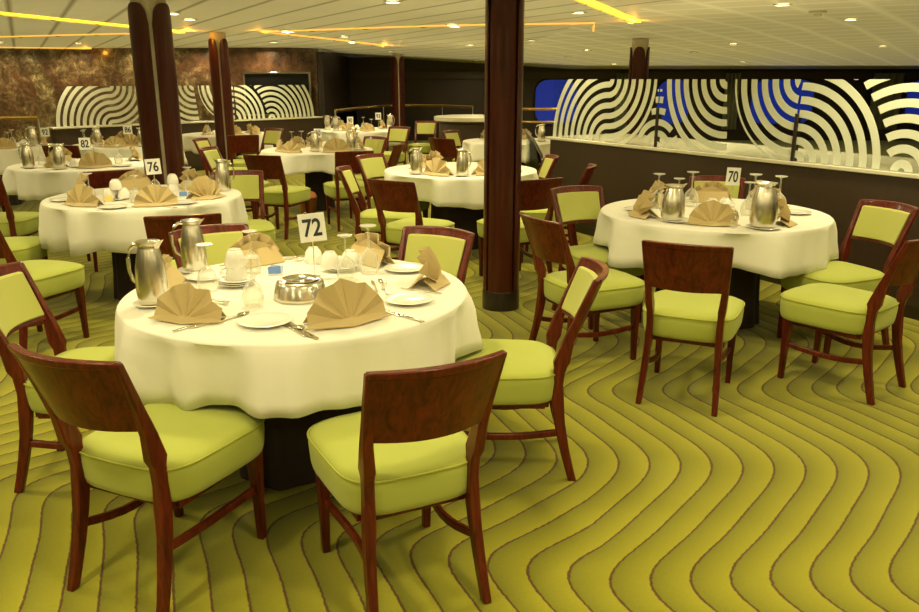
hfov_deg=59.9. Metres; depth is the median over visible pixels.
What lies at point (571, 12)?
recessed light
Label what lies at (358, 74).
trim
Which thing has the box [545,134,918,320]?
wall
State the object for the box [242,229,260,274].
wine glass
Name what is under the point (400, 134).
dining chair
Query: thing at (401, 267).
bread plate
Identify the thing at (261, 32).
light
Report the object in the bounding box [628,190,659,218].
napkin
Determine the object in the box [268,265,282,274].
packets
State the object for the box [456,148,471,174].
jug
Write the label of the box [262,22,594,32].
light
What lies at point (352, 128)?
jug
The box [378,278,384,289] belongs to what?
spoon
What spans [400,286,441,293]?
fork
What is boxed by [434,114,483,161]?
counter
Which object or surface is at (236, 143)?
dining chair
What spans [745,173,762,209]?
wine glass
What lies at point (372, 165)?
dining chair
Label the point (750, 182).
wine glass
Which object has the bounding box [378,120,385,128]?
napkin
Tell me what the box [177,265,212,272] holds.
saucer
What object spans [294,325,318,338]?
spoon
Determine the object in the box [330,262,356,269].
saucer
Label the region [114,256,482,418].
tablecloth
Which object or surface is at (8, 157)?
tablecloth
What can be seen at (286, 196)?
dining chair
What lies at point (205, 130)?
napkin
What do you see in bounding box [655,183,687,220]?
jug
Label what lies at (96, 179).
dining chair
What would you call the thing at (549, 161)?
dining chair
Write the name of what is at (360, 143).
napkin
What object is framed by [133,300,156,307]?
saucer
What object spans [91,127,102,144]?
jug
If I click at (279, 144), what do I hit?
napkin
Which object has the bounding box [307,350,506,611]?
dining chair
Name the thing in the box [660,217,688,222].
bread plate
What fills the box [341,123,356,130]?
napkin
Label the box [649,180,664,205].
napkin
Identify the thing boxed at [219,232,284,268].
napkin
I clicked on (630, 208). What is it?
bread plate
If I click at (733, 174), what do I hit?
number sign
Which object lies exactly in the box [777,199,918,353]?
dining chair
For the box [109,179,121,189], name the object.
cup
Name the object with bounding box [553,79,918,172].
glass screen
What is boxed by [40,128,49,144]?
number sign
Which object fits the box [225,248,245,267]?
cup
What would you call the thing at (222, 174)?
jug
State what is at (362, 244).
napkin
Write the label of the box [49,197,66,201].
bread plate
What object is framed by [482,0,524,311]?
pillar
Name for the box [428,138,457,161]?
dining chair
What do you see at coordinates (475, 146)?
tablecloth
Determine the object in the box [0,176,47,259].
dining chair
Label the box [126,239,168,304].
jug
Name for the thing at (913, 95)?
window
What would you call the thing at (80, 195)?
napkin
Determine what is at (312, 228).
number sign
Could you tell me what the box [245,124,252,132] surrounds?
napkin
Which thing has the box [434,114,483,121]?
countertop
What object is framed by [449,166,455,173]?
cup
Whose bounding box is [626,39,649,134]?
pillar
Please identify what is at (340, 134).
tablecloth
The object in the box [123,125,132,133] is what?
number sign
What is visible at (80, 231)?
tablecloth
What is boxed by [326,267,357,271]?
saucer
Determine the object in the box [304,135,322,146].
napkin
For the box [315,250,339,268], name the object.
cup
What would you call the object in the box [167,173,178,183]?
cup
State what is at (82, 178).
napkin
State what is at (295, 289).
serving dish
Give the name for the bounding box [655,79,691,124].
window
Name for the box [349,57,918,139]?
wall
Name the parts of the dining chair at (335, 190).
leg, leg, seat, backrest, rail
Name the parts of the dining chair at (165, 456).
leg, rail, backrest, leg, seat, leg, leg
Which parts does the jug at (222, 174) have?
handle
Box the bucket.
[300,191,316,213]
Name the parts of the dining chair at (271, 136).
leg, backrest, leg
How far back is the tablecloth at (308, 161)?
9.39 m
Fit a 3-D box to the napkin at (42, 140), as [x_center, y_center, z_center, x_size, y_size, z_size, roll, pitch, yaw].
[-5.613,-2.249,10.731,0.127,0.138,0.304,-5,17,-16]
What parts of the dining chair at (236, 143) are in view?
leg, seat, backrest, rail, leg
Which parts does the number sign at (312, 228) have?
rod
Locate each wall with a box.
[0,48,319,142]
[46,116,322,170]
[317,52,350,128]
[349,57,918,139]
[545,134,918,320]
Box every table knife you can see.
[172,317,224,331]
[190,314,240,327]
[283,324,305,335]
[371,280,377,292]
[387,312,424,321]
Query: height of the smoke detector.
0.054 m
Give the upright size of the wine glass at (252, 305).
0.196 m
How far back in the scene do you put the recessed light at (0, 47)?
16.98 m
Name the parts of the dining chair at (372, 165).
leg, rail, backrest, leg, seat, leg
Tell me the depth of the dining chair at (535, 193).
6.19 m
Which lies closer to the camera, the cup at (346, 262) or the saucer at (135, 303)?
the saucer at (135, 303)
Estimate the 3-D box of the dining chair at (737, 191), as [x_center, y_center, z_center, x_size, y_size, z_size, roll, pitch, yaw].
[1.932,-0.519,6.079,0.492,0.868,0.719,6,17,20]
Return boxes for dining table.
[0,175,24,204]
[111,252,174,299]
[239,406,361,490]
[305,172,334,209]
[431,203,483,248]
[655,268,759,329]
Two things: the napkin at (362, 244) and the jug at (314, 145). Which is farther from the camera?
the jug at (314, 145)
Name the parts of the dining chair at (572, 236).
seat, leg, leg, backrest, rail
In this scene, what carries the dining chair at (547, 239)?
on the floor
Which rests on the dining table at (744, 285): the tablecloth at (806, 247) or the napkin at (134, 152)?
the tablecloth at (806, 247)
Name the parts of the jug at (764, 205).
lid, spout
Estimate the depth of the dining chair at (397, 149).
9.33 m
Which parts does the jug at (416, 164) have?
handle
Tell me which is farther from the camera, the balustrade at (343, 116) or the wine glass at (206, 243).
the balustrade at (343, 116)
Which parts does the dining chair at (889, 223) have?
leg, leg, seat, leg, backrest, rail, leg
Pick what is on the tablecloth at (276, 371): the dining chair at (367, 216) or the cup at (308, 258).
the cup at (308, 258)
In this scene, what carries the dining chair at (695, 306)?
on the floor
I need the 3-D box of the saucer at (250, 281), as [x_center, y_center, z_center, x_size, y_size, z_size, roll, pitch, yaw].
[-0.950,-0.105,3.401,0.156,0.015,0.156,0,16,0]
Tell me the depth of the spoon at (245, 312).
2.95 m
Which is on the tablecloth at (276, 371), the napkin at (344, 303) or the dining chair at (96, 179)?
the napkin at (344, 303)
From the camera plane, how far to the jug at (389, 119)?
13.93 m
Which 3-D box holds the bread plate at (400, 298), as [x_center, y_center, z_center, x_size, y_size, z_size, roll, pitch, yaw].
[-0.200,-0.025,3.154,0.196,0.016,0.196,0,16,0]
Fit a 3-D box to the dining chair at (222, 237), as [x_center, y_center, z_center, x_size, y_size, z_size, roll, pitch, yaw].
[-1.104,0.070,4.010,0.492,0.868,0.719,-11,19,-35]
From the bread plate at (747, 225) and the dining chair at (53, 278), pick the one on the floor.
the dining chair at (53, 278)
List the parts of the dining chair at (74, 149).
rail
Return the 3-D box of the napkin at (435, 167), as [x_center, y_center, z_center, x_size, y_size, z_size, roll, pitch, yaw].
[-0.204,-1.273,7.267,0.350,0.159,0.146,13,21,39]
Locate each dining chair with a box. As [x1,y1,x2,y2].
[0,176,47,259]
[0,230,89,348]
[0,236,46,263]
[0,262,113,492]
[7,343,266,611]
[42,145,80,158]
[83,169,134,271]
[143,213,221,268]
[168,223,249,268]
[192,138,246,178]
[199,146,269,220]
[211,170,275,242]
[227,135,258,166]
[237,128,283,184]
[243,155,310,239]
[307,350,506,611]
[323,151,373,231]
[334,136,387,200]
[335,165,414,250]
[349,143,404,218]
[355,153,429,217]
[367,179,454,259]
[384,126,410,166]
[397,226,474,283]
[407,121,437,161]
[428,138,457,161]
[442,130,462,161]
[455,257,608,480]
[477,177,562,275]
[519,212,644,371]
[520,163,596,262]
[538,154,558,178]
[550,185,643,329]
[635,240,744,416]
[688,175,745,198]
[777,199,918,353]
[777,239,918,404]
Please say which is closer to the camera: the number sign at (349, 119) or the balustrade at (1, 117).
the balustrade at (1, 117)
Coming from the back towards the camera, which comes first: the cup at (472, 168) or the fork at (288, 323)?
the cup at (472, 168)
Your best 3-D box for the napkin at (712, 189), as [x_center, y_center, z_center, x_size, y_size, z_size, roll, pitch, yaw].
[1.797,-0.821,5.695,0.330,0.150,0.138,2,16,8]
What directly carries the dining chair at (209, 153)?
on the floor
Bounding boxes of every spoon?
[209,311,248,323]
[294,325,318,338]
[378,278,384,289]
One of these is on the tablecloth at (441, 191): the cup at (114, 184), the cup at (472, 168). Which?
the cup at (472, 168)
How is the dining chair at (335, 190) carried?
on the floor
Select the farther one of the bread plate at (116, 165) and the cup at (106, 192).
the bread plate at (116, 165)
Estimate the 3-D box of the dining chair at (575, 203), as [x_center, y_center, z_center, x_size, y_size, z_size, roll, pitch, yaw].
[0.949,-0.353,5.498,0.492,0.868,0.719,-6,17,-20]
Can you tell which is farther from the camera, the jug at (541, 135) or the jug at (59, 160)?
the jug at (541, 135)
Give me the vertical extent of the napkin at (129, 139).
0.152 m
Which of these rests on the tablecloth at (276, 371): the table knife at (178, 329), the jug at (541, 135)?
the table knife at (178, 329)
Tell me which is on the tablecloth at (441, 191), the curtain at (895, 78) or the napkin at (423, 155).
the napkin at (423, 155)
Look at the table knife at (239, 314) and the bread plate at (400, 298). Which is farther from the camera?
the bread plate at (400, 298)
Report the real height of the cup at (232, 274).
0.074 m
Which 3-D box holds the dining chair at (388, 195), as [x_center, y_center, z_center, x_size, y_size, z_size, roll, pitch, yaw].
[-0.371,-0.607,6.388,0.492,0.868,0.719,8,18,26]
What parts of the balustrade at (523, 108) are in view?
rail, handrail, post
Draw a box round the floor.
[0,140,918,611]
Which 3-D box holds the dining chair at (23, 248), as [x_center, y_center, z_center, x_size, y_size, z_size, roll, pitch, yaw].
[-3.357,-0.405,5.680,0.719,0.868,0.492,-2,16,-8]
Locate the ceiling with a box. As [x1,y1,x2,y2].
[0,0,918,68]
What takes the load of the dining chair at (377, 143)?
on the floor
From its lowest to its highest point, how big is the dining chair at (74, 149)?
0.868 m
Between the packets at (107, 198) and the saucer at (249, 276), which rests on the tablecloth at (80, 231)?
the packets at (107, 198)
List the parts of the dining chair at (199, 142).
leg, seat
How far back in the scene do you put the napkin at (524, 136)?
11.66 m
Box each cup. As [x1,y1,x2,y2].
[68,158,78,165]
[103,188,116,198]
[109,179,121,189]
[118,187,132,198]
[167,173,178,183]
[168,184,179,191]
[219,266,246,281]
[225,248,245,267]
[304,246,321,263]
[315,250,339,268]
[341,249,364,267]
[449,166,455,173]
[468,165,475,172]
[719,197,734,207]
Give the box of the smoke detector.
[808,10,826,16]
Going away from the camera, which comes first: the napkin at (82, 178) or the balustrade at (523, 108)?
the napkin at (82, 178)
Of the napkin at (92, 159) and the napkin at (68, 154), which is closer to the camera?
the napkin at (92, 159)
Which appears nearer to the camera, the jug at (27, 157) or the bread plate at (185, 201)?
the bread plate at (185, 201)
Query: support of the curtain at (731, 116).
hanging from the wall at (363, 92)
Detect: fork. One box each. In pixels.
[286,322,311,336]
[381,282,388,293]
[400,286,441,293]
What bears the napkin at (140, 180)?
on the tablecloth at (80, 231)
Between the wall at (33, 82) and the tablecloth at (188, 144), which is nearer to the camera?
the tablecloth at (188, 144)
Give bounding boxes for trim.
[355,71,918,78]
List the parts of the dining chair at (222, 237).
leg, rail, backrest, leg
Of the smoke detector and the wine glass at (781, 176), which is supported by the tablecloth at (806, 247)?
the wine glass at (781, 176)
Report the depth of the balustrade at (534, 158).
9.20 m
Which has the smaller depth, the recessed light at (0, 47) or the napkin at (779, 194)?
the napkin at (779, 194)
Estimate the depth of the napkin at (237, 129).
12.58 m
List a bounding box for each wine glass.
[196,242,217,291]
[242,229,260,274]
[242,255,263,307]
[337,234,354,279]
[359,224,378,274]
[684,171,698,206]
[740,181,754,215]
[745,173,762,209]
[775,175,786,211]
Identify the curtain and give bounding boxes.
[614,73,628,129]
[721,73,740,129]
[867,73,904,129]
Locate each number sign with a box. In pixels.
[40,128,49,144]
[78,138,90,151]
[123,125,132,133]
[144,158,161,183]
[297,212,326,276]
[314,129,321,136]
[347,117,352,123]
[375,113,380,126]
[725,167,740,207]
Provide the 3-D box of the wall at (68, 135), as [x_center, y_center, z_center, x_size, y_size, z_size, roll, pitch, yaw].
[-4.668,-2.930,14.541,0.270,0.870,5.310,14,21,40]
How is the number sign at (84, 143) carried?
on the tablecloth at (40, 182)
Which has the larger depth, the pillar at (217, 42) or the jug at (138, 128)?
the pillar at (217, 42)
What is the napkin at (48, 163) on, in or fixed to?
on the tablecloth at (40, 182)
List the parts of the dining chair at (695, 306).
leg, leg, backrest, rail, seat, leg, leg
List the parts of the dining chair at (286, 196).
leg, rail, backrest, leg, leg, seat, leg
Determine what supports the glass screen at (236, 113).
on the wall at (68, 135)
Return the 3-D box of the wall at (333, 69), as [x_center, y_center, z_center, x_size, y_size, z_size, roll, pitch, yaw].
[-2.980,-4.948,19.272,0.120,2.160,4.180,0,16,0]
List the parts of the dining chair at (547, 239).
leg, rail, backrest, leg, seat, leg, leg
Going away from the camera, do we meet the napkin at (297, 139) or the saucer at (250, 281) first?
the saucer at (250, 281)
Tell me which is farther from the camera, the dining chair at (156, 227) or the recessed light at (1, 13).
the recessed light at (1, 13)
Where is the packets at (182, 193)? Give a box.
[179,191,188,196]
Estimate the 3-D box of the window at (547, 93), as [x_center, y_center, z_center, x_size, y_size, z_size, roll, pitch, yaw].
[2.575,-5.447,21.279,1.193,1.223,0.065,0,16,0]
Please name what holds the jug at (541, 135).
on the saucer
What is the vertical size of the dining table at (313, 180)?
0.734 m
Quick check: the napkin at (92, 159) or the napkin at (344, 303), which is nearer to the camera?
the napkin at (344, 303)
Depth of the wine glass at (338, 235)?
3.50 m
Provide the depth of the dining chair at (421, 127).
14.50 m
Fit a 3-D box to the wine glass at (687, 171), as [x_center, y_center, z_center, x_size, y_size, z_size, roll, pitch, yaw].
[1.600,-0.806,5.489,0.100,0.238,0.100,0,16,0]
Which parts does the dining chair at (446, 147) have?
rail, backrest, leg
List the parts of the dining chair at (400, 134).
leg, seat, backrest, leg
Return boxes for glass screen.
[56,85,313,126]
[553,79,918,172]
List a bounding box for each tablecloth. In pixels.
[0,142,52,174]
[2,158,144,200]
[38,185,248,256]
[74,143,187,164]
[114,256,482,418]
[182,131,273,153]
[260,146,372,175]
[320,127,400,145]
[384,162,538,209]
[462,138,549,162]
[593,197,838,278]
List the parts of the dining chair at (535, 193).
leg, seat, leg, backrest, rail, leg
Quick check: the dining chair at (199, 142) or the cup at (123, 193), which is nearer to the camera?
the cup at (123, 193)
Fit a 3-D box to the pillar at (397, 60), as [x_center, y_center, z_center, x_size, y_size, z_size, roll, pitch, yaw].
[-1.410,-4.698,18.418,0.312,2.147,0.312,-3,16,-10]
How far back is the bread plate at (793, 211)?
5.22 m
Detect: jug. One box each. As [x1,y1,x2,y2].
[18,143,34,167]
[24,127,37,144]
[48,143,65,167]
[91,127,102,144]
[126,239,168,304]
[136,127,141,145]
[170,218,206,270]
[213,159,234,190]
[306,131,319,150]
[324,115,332,128]
[332,116,340,129]
[346,127,357,145]
[346,130,358,149]
[387,115,394,127]
[407,147,422,172]
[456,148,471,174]
[535,124,545,140]
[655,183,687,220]
[749,181,777,227]
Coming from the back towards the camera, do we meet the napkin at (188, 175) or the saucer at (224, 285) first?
the napkin at (188, 175)
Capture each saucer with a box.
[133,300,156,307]
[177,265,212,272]
[218,274,254,282]
[218,278,254,284]
[218,281,255,287]
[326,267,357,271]
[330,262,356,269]
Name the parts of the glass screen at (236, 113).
clamp post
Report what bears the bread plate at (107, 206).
on the tablecloth at (80, 231)
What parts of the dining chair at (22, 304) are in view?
rail, leg, backrest, leg, seat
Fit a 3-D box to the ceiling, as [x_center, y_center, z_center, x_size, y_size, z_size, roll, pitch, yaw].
[0.500,-3.093,8.997,27.000,0.520,25.000,0,16,0]
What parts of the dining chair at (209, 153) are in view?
leg, rail, backrest, leg, seat, leg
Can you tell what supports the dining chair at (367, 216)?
on the floor
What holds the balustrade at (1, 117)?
on the floor
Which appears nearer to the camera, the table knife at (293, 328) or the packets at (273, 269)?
the table knife at (293, 328)
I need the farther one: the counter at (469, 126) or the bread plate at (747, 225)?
the counter at (469, 126)
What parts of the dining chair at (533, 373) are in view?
seat, leg, leg, backrest, rail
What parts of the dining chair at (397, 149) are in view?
leg, seat, leg, backrest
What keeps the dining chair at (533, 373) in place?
on the floor
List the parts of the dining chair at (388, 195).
leg, rail, backrest, leg, seat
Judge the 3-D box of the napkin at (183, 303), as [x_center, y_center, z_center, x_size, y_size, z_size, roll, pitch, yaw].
[-0.987,-0.015,2.892,0.297,0.135,0.124,3,16,10]
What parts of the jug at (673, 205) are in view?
handle, lid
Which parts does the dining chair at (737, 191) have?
leg, rail, leg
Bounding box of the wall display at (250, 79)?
[243,72,311,115]
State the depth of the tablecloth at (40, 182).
7.67 m
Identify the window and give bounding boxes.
[533,79,578,124]
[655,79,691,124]
[749,79,815,124]
[903,79,918,124]
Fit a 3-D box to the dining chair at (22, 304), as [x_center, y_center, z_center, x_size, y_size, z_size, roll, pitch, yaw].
[-1.556,0.276,3.289,0.719,0.868,0.492,0,16,1]
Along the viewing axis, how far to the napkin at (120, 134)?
11.15 m
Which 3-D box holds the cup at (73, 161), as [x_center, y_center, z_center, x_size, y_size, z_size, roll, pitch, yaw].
[-3.849,-1.435,7.954,0.101,0.074,0.089,14,21,41]
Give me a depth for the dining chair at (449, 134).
11.87 m
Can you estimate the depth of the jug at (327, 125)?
13.74 m
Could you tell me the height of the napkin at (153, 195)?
0.147 m
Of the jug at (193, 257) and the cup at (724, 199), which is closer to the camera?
the jug at (193, 257)
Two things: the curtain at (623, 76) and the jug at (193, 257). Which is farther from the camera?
the curtain at (623, 76)
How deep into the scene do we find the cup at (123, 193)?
5.79 m
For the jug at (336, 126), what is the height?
0.236 m
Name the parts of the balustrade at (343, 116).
glass panel, handrail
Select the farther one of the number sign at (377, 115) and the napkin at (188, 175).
the number sign at (377, 115)
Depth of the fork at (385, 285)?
3.34 m
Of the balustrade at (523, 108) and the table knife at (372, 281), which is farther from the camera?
the balustrade at (523, 108)
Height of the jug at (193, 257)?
0.234 m
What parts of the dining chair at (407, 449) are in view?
leg, leg, seat, leg, backrest, rail, leg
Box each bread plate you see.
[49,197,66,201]
[98,204,128,208]
[113,164,132,166]
[174,199,197,204]
[185,271,225,280]
[237,312,292,327]
[384,262,422,272]
[384,292,433,304]
[624,206,652,210]
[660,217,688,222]
[746,224,780,229]
[790,209,811,214]
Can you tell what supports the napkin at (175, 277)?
on the tablecloth at (276, 371)
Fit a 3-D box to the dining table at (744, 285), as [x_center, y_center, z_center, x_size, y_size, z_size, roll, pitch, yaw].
[1.680,-0.262,5.384,1.360,0.734,1.360,0,16,0]
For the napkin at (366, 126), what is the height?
0.138 m
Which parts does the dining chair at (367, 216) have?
rail, backrest, leg, leg, seat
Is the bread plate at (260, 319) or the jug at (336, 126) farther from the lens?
the jug at (336, 126)
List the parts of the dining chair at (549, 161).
leg, leg, rail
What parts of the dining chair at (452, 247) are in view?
leg, backrest, rail, leg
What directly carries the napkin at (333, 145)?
on the tablecloth at (308, 161)
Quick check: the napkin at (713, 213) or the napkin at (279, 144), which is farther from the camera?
the napkin at (279, 144)
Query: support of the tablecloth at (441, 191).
on the dining table at (466, 219)
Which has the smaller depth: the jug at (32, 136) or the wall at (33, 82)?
the jug at (32, 136)
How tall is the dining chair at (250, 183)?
0.868 m
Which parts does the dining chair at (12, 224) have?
backrest, leg, seat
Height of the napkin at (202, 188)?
0.165 m
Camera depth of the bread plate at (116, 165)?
8.05 m
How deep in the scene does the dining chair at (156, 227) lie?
4.49 m
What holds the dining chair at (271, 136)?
on the floor
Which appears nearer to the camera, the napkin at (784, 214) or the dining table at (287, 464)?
the dining table at (287, 464)
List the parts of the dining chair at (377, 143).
backrest, leg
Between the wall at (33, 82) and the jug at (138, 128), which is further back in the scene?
the wall at (33, 82)
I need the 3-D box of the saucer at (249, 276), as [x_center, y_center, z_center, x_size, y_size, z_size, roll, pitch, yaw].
[-0.950,-0.113,3.399,0.156,0.015,0.156,0,16,0]
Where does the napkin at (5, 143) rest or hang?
on the tablecloth at (8, 157)
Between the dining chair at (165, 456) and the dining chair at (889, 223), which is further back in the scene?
the dining chair at (889, 223)
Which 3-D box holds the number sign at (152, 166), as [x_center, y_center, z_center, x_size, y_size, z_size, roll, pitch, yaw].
[-2.300,-0.972,6.003,0.103,0.275,0.056,-14,21,-41]
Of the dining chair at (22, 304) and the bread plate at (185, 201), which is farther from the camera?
the bread plate at (185, 201)
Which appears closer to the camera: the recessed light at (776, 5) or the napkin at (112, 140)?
the recessed light at (776, 5)
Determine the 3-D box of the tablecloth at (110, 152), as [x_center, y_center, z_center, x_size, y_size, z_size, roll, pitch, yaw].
[-4.498,-2.062,10.841,1.432,0.277,1.487,-8,18,-27]
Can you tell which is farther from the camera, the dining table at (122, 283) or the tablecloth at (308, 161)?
the tablecloth at (308, 161)
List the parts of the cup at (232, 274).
handle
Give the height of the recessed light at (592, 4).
0.029 m
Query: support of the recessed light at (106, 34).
in the ceiling
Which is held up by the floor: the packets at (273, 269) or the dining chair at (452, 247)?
the dining chair at (452, 247)
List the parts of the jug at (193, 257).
handle, lid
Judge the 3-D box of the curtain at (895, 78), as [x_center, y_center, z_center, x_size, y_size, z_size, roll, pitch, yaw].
[11.300,-5.418,21.123,0.806,1.450,0.078,0,16,0]
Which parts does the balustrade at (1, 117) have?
handrail, post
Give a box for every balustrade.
[0,116,40,138]
[334,104,473,126]
[522,108,558,135]
[525,132,543,173]
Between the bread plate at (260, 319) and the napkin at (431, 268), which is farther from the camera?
the napkin at (431, 268)
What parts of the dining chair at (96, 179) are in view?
leg, backrest, rail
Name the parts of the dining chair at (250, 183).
rail, backrest, seat, leg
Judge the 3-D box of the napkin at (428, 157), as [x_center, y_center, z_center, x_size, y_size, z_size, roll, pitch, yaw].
[-0.276,-1.504,8.092,0.276,0.152,0.154,-10,19,-32]
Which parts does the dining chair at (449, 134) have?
backrest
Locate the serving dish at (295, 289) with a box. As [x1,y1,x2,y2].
[273,274,324,304]
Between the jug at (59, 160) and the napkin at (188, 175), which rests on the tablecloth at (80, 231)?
the napkin at (188, 175)
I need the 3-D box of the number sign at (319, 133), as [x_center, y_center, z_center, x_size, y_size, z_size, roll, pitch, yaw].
[-1.820,-2.160,10.250,0.081,0.235,0.056,7,17,23]
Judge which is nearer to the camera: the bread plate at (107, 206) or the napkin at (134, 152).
the bread plate at (107, 206)
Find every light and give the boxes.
[0,12,184,32]
[0,32,184,37]
[0,47,91,48]
[260,31,385,46]
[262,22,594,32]
[383,1,401,3]
[570,0,640,23]
[570,12,586,13]
[772,4,791,6]
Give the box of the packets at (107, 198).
[104,196,113,201]
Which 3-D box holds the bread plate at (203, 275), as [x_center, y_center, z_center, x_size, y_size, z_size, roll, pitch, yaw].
[-1.120,-0.129,3.519,0.176,0.014,0.176,0,16,0]
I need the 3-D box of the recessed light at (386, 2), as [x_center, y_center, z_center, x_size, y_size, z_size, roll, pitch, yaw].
[-0.580,-2.635,6.912,0.170,0.014,0.170,0,16,0]
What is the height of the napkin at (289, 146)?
0.138 m
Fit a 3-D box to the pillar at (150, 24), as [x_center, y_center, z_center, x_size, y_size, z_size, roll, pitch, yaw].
[-2.620,-1.500,7.007,0.358,2.246,0.358,-6,17,-19]
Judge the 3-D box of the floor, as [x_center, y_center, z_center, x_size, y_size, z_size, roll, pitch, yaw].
[0.500,-1.015,9.589,27.000,0.100,25.000,0,16,0]
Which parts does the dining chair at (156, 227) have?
leg, seat, rail, backrest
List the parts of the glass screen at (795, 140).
clamp post, clamp post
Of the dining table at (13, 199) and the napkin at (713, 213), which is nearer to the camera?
the napkin at (713, 213)
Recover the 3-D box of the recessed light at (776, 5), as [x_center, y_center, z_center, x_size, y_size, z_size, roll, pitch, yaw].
[2.910,-2.712,7.182,0.170,0.014,0.170,0,16,0]
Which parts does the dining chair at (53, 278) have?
backrest, leg, leg, seat, leg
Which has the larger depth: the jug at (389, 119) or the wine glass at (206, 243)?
the jug at (389, 119)
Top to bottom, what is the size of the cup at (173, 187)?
0.074 m
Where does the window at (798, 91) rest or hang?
in the wall at (363, 92)
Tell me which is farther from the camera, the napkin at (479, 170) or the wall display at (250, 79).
the wall display at (250, 79)
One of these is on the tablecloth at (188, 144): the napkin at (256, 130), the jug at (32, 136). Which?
the napkin at (256, 130)
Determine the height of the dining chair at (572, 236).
0.868 m
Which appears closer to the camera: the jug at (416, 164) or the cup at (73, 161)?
the jug at (416, 164)
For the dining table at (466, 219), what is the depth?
7.67 m
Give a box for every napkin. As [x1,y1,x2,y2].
[0,138,18,148]
[38,134,47,144]
[43,153,68,167]
[50,146,71,160]
[62,184,104,206]
[75,172,93,194]
[77,151,112,167]
[102,136,126,146]
[115,131,126,138]
[118,170,150,189]
[122,134,137,145]
[128,146,142,160]
[131,184,177,206]
[147,282,226,323]
[162,254,185,288]
[179,168,201,189]
[186,175,225,199]
[201,125,210,134]
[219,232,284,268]
[234,125,243,134]
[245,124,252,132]
[249,125,261,134]
[275,140,282,151]
[279,141,302,152]
[291,136,305,147]
[303,278,392,329]
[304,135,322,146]
[323,138,349,152]
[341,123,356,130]
[350,232,394,267]
[356,137,366,149]
[359,123,375,130]
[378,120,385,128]
[409,153,425,168]
[410,246,449,290]
[422,157,453,175]
[424,150,443,162]
[471,159,483,174]
[522,128,531,138]
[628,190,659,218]
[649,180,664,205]
[685,200,740,226]
[686,181,732,202]
[746,185,789,206]
[777,197,796,226]
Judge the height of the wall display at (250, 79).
0.910 m
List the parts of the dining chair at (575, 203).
leg, rail, backrest, leg, leg, seat, leg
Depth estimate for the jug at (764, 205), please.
4.62 m
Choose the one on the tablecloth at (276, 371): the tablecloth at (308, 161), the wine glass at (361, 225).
the wine glass at (361, 225)
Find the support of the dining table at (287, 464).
on the floor
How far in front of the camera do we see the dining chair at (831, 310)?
4.17 m
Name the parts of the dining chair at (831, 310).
leg, leg, seat, leg, leg, backrest, rail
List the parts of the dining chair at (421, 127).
leg, seat, backrest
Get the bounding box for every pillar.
[128,0,184,184]
[208,32,236,160]
[391,54,404,147]
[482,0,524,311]
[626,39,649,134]
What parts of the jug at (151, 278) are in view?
handle, lid, spout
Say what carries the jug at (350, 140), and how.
on the saucer
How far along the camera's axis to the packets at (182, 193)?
5.94 m
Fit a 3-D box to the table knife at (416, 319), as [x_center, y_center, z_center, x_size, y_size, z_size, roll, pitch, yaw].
[-0.208,0.036,2.951,0.215,0.004,0.017,14,21,40]
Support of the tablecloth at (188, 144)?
on the dining table

